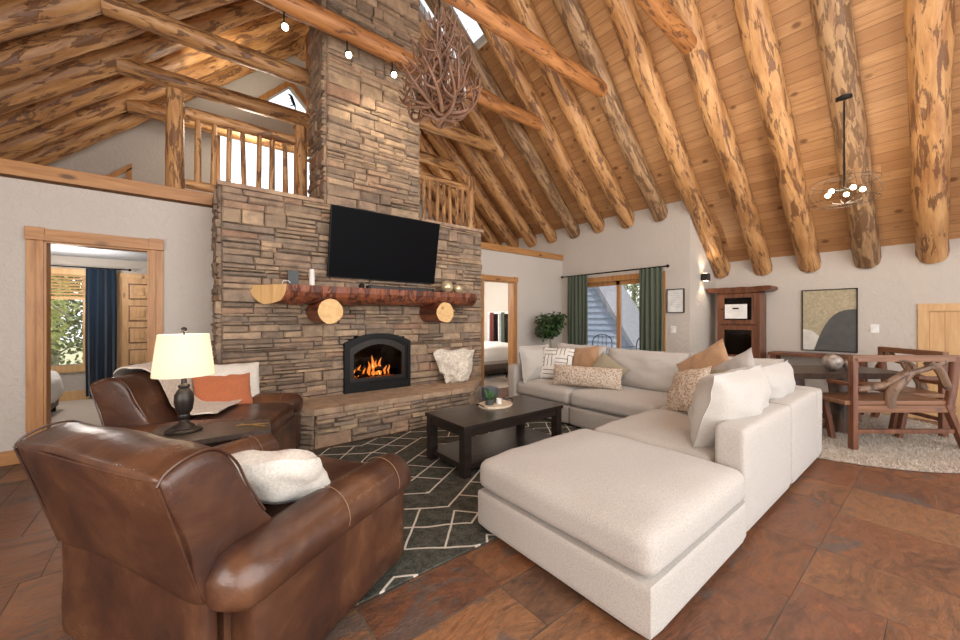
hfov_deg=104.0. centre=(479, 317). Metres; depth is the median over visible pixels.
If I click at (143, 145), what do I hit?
wall
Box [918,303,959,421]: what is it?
door
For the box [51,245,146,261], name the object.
ceiling
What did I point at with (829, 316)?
abstract painting
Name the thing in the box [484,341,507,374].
bed
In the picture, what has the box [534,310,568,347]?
potted tree
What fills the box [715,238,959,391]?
wall
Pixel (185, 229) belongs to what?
wall
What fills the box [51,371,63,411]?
bed
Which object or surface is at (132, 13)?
tie beam
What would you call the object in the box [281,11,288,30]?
spotlight
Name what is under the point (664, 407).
seat cushion
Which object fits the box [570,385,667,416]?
seat cushion
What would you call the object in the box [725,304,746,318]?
storage box
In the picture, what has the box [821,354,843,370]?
decorative ball
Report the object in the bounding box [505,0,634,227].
rafter
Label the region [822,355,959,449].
armchair
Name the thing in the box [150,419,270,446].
end table
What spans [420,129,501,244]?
rafter
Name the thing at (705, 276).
wall sconce
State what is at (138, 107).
tie beam
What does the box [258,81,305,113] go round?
window
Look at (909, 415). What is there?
baseboard
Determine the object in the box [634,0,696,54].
tie beam
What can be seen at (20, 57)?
rafter
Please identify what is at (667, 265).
curtain rod
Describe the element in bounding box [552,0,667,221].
rafter
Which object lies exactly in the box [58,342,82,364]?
lawn
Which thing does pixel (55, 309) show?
tree
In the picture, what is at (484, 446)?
shelf
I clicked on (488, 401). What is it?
pot
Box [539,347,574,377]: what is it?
throw pillow
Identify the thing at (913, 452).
shag rug
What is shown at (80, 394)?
baseboard
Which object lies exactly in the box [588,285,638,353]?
outbuilding
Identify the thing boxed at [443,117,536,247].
rafter
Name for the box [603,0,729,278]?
rafter
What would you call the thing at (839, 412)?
dining table
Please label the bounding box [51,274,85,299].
window blind
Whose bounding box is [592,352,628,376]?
throw pillow
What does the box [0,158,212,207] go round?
trim
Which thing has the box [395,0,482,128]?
antler chandelier
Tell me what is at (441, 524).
area rug
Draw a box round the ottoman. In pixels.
[478,429,745,639]
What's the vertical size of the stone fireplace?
7.910 m
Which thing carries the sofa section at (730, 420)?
on the floor
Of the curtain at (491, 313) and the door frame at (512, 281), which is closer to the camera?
the door frame at (512, 281)
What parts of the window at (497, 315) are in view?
pane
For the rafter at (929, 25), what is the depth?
3.96 m
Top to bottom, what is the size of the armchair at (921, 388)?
0.983 m
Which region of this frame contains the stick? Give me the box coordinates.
[236,422,268,425]
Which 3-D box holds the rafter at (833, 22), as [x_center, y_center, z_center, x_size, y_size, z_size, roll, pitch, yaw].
[3.380,-3.436,3.675,5.902,5.458,0.338,0,0,-39]
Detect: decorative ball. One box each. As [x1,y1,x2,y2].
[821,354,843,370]
[843,360,858,369]
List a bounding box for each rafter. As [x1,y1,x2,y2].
[0,0,145,42]
[0,0,237,84]
[0,0,276,115]
[0,12,301,141]
[0,23,306,159]
[13,40,299,164]
[419,8,556,242]
[419,96,518,247]
[419,161,482,241]
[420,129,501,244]
[420,186,452,223]
[424,0,579,238]
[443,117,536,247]
[477,0,604,232]
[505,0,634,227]
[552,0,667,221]
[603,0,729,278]
[668,0,772,275]
[732,0,820,272]
[809,0,881,268]
[903,0,955,263]
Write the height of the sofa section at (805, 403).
0.949 m
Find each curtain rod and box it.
[51,265,130,270]
[561,264,668,277]
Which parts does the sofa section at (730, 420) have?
backrest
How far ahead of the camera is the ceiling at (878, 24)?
5.12 m
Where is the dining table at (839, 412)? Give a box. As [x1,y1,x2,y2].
[791,365,914,433]
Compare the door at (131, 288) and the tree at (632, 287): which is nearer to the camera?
the door at (131, 288)
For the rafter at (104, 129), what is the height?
5.022 m
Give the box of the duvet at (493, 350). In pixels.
[484,341,507,361]
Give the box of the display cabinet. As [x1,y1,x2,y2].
[706,285,777,358]
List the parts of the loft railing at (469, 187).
rail, post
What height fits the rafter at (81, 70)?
5.066 m
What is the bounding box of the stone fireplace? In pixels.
[210,0,483,450]
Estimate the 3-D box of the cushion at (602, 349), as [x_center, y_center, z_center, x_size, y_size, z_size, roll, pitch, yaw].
[1.427,0.645,5.459,0.289,0.544,0.888,19,-12,-37]
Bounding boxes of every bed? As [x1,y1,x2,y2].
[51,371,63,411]
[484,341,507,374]
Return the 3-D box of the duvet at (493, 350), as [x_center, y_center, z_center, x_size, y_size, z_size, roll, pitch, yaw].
[-0.157,0.906,9.319,1.633,0.675,1.881,0,0,-39]
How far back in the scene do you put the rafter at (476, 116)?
7.63 m
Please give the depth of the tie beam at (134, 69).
5.64 m
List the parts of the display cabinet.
pane, pane, door, door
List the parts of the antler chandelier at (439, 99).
stem, chain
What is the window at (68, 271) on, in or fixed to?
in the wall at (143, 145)
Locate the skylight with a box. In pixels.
[419,1,487,65]
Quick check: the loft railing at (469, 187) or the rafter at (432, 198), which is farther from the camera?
the rafter at (432, 198)
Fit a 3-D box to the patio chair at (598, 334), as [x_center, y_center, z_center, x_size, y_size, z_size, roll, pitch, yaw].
[3.149,0.911,9.708,0.540,0.982,0.575,0,0,21]
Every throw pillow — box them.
[192,373,252,404]
[208,362,259,396]
[228,449,330,504]
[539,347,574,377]
[552,364,622,390]
[572,345,599,366]
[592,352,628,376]
[666,366,711,410]
[676,338,728,370]
[711,347,754,371]
[711,369,724,373]
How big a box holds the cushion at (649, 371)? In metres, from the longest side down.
1.068 x 0.524 x 0.286 m
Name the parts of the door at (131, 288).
panel moulding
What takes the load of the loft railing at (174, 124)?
on the trim at (8, 168)
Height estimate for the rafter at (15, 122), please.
5.042 m
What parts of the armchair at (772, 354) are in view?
leg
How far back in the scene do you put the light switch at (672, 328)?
6.49 m
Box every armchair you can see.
[768,351,867,414]
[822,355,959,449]
[858,346,948,436]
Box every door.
[116,273,146,368]
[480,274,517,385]
[587,271,665,351]
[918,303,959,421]
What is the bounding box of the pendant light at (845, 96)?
[809,93,882,208]
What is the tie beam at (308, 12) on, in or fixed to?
attached to the rafter at (504, 51)
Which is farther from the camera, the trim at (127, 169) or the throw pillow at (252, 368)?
the trim at (127, 169)
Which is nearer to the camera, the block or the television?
the block
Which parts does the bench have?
seat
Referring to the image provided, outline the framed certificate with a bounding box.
[667,288,684,312]
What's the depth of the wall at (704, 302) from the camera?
6.60 m
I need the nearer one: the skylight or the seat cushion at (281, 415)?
the seat cushion at (281, 415)
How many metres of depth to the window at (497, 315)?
10.03 m
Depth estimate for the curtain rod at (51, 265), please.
6.21 m
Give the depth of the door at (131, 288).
6.59 m
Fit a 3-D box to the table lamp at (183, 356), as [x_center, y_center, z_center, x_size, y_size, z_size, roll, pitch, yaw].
[-1.877,0.388,2.378,0.324,0.661,0.324,0,0,-39]
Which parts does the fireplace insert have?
glass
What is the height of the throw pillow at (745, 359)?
0.655 m
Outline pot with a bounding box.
[485,398,493,405]
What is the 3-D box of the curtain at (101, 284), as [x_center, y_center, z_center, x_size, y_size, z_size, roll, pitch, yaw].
[-6.348,0.240,6.285,0.378,2.120,0.102,0,0,-39]
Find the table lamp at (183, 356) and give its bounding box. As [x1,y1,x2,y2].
[150,327,214,435]
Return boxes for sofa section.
[508,343,607,423]
[570,347,690,429]
[594,364,790,531]
[659,353,821,483]
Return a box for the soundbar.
[366,285,433,291]
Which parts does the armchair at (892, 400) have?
leg, armrest, leg, seat, leg, rail, rail, seat rail, armrest, post, leg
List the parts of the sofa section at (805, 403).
backrest, backrest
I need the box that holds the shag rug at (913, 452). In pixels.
[817,411,959,472]
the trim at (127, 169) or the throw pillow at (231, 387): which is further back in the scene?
the trim at (127, 169)
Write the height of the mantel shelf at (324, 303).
0.419 m
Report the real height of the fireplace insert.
0.736 m
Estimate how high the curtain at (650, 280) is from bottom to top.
2.200 m
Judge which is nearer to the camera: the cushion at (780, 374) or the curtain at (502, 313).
the cushion at (780, 374)
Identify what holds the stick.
on the end table at (212, 434)
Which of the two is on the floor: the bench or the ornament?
the bench
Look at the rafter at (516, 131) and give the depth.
6.93 m
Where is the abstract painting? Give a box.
[802,288,857,352]
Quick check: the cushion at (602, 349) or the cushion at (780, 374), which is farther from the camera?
the cushion at (602, 349)
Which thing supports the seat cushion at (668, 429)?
on the sofa section at (730, 420)
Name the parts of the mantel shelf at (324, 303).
shelf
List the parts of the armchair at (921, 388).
leg, leg, post, leg, seat, rail, rail, armrest, leg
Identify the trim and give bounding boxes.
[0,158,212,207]
[105,163,131,179]
[481,242,562,260]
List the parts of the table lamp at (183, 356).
lamp shade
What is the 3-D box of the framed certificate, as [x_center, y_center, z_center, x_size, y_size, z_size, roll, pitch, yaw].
[3.362,-0.295,6.448,0.030,0.410,0.290,0,0,-39]
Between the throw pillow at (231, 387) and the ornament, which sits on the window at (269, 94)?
the ornament
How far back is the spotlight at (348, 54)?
4.39 m
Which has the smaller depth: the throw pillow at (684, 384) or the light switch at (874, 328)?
the throw pillow at (684, 384)
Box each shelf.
[250,284,476,323]
[432,426,550,468]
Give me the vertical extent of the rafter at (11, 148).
5.056 m
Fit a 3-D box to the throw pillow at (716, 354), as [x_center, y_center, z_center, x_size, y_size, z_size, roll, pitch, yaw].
[2.275,0.580,3.791,0.281,0.754,0.770,0,0,-30]
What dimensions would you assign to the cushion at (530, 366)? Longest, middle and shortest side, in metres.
0.646 x 0.526 x 0.292 m
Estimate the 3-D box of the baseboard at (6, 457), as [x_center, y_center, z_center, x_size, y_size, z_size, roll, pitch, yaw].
[-2.012,1.285,5.293,9.870,0.130,0.020,0,0,-39]
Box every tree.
[51,276,79,349]
[51,276,82,364]
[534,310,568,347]
[623,283,638,309]
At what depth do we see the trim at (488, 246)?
7.52 m
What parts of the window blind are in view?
rail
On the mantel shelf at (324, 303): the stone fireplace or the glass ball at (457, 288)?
the glass ball at (457, 288)
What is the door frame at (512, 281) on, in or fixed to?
in the wall at (185, 229)
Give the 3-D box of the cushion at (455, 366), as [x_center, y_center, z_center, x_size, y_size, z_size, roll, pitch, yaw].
[-0.346,0.696,5.467,0.674,0.499,0.309,0,0,-29]
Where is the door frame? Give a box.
[24,226,163,437]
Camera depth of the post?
7.58 m
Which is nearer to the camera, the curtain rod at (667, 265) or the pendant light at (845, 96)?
the pendant light at (845, 96)
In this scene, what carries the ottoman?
on the floor
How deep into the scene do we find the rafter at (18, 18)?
3.70 m
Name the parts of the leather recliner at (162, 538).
backrest, armrest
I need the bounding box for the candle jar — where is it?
[496,398,501,403]
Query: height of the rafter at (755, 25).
5.454 m
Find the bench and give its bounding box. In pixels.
[484,360,507,377]
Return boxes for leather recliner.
[12,420,410,639]
[89,370,302,448]
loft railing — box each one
[165,87,306,195]
[419,172,474,227]
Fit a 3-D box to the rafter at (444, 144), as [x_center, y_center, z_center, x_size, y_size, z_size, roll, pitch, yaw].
[-0.875,-3.938,8.152,4.808,4.462,0.350,0,0,-39]
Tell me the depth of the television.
4.81 m
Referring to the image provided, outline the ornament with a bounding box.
[288,93,295,109]
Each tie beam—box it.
[101,0,496,152]
[116,59,458,172]
[127,100,427,186]
[254,0,541,130]
[443,0,607,96]
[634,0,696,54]
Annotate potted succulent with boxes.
[484,389,494,405]
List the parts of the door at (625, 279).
sash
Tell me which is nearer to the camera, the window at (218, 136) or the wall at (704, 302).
the wall at (704, 302)
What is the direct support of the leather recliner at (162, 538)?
on the floor
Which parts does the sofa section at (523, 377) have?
armrest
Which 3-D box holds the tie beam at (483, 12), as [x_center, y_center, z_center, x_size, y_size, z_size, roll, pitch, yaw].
[-0.342,-3.385,3.854,5.581,0.249,0.268,0,0,-39]
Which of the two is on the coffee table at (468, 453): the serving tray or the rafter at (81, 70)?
the serving tray
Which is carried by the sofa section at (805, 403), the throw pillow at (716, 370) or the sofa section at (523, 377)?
the throw pillow at (716, 370)
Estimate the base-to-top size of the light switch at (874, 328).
0.120 m
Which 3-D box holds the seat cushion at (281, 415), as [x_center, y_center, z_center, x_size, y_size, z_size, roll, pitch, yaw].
[-2.032,0.888,3.168,0.661,0.219,0.804,0,0,-11]
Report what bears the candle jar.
on the serving tray
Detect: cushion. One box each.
[189,403,293,433]
[263,448,363,516]
[433,349,473,383]
[480,429,744,576]
[517,378,587,403]
[518,344,548,382]
[557,343,607,356]
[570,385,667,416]
[594,409,714,462]
[608,347,690,392]
[659,405,687,412]
[688,353,783,365]
[688,364,771,446]
[757,360,795,399]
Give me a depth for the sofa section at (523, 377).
5.23 m
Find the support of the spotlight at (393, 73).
attached to the tie beam at (308, 12)
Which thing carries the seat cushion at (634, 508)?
on the ottoman
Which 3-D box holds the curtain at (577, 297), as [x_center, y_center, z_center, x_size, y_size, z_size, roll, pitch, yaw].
[2.057,0.210,7.908,0.116,2.200,0.525,0,0,-39]
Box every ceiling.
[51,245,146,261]
[419,0,959,261]
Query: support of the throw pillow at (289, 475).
on the leather recliner at (162, 538)
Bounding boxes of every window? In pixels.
[51,267,85,372]
[217,135,274,189]
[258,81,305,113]
[488,311,507,342]
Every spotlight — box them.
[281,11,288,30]
[345,41,351,58]
[390,61,396,77]
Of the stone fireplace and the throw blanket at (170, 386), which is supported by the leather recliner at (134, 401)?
the throw blanket at (170, 386)
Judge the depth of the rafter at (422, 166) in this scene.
9.52 m
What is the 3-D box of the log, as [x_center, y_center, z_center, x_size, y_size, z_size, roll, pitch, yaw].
[-2.866,-5.894,6.959,0.362,0.355,3.550,0,0,-39]
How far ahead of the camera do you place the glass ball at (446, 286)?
5.29 m
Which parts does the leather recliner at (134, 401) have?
backrest, footrest panel, armrest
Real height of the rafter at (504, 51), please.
4.437 m
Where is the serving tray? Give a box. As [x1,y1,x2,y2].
[476,398,512,409]
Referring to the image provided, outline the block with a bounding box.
[287,270,298,283]
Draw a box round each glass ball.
[441,281,452,291]
[453,284,462,292]
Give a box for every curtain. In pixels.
[85,268,116,396]
[490,312,493,340]
[501,312,503,341]
[567,275,587,344]
[639,267,662,350]
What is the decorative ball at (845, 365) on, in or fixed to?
on the dining table at (839, 412)
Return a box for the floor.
[0,372,959,639]
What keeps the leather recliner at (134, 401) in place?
on the floor
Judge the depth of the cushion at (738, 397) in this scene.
2.54 m
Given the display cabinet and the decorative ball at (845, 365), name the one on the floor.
the display cabinet
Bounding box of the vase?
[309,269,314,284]
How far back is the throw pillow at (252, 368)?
3.58 m
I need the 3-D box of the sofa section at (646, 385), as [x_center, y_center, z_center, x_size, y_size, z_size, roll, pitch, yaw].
[1.842,0.876,4.528,1.102,0.949,1.089,0,0,-39]
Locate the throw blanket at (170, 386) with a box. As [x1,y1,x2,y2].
[113,361,241,414]
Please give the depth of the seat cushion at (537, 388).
4.94 m
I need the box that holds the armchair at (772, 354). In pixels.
[768,351,867,414]
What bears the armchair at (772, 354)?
on the shag rug at (913, 452)
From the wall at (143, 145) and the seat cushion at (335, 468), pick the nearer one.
the seat cushion at (335, 468)
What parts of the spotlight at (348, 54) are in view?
bulb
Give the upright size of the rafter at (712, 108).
5.454 m
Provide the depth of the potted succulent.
3.80 m
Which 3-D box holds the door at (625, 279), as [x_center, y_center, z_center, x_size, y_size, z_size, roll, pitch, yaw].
[2.705,0.260,7.364,0.135,2.180,1.900,0,0,-39]
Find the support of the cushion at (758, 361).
on the sofa section at (805, 403)
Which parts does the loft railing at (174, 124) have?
post, rail, rail, post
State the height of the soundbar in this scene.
0.050 m
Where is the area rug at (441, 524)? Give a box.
[312,418,584,606]
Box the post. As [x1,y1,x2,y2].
[306,33,309,144]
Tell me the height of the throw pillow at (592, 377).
0.260 m
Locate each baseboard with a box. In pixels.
[0,450,19,466]
[59,390,91,401]
[881,413,917,418]
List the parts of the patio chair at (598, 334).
backrest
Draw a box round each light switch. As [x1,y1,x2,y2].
[670,326,675,332]
[870,324,878,332]
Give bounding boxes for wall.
[0,176,561,451]
[45,55,435,391]
[484,200,693,353]
[694,225,714,353]
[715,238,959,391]
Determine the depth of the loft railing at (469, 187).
6.60 m
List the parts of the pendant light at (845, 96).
cord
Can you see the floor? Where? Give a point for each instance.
(848, 551)
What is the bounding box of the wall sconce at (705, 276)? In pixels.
[701,273,709,280]
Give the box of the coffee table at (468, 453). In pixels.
[425,395,562,478]
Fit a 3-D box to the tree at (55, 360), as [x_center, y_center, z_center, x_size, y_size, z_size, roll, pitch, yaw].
[-12.842,-0.770,11.202,3.299,5.053,3.497,0,0,26]
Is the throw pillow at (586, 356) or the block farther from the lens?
the throw pillow at (586, 356)
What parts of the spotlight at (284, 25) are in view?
bulb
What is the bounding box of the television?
[327,204,439,283]
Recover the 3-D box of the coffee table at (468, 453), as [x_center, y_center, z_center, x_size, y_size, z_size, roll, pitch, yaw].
[0.168,1.115,3.720,1.270,0.435,0.630,0,0,-39]
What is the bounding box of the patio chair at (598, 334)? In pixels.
[592,334,611,354]
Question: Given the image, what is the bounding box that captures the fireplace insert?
[343,333,410,393]

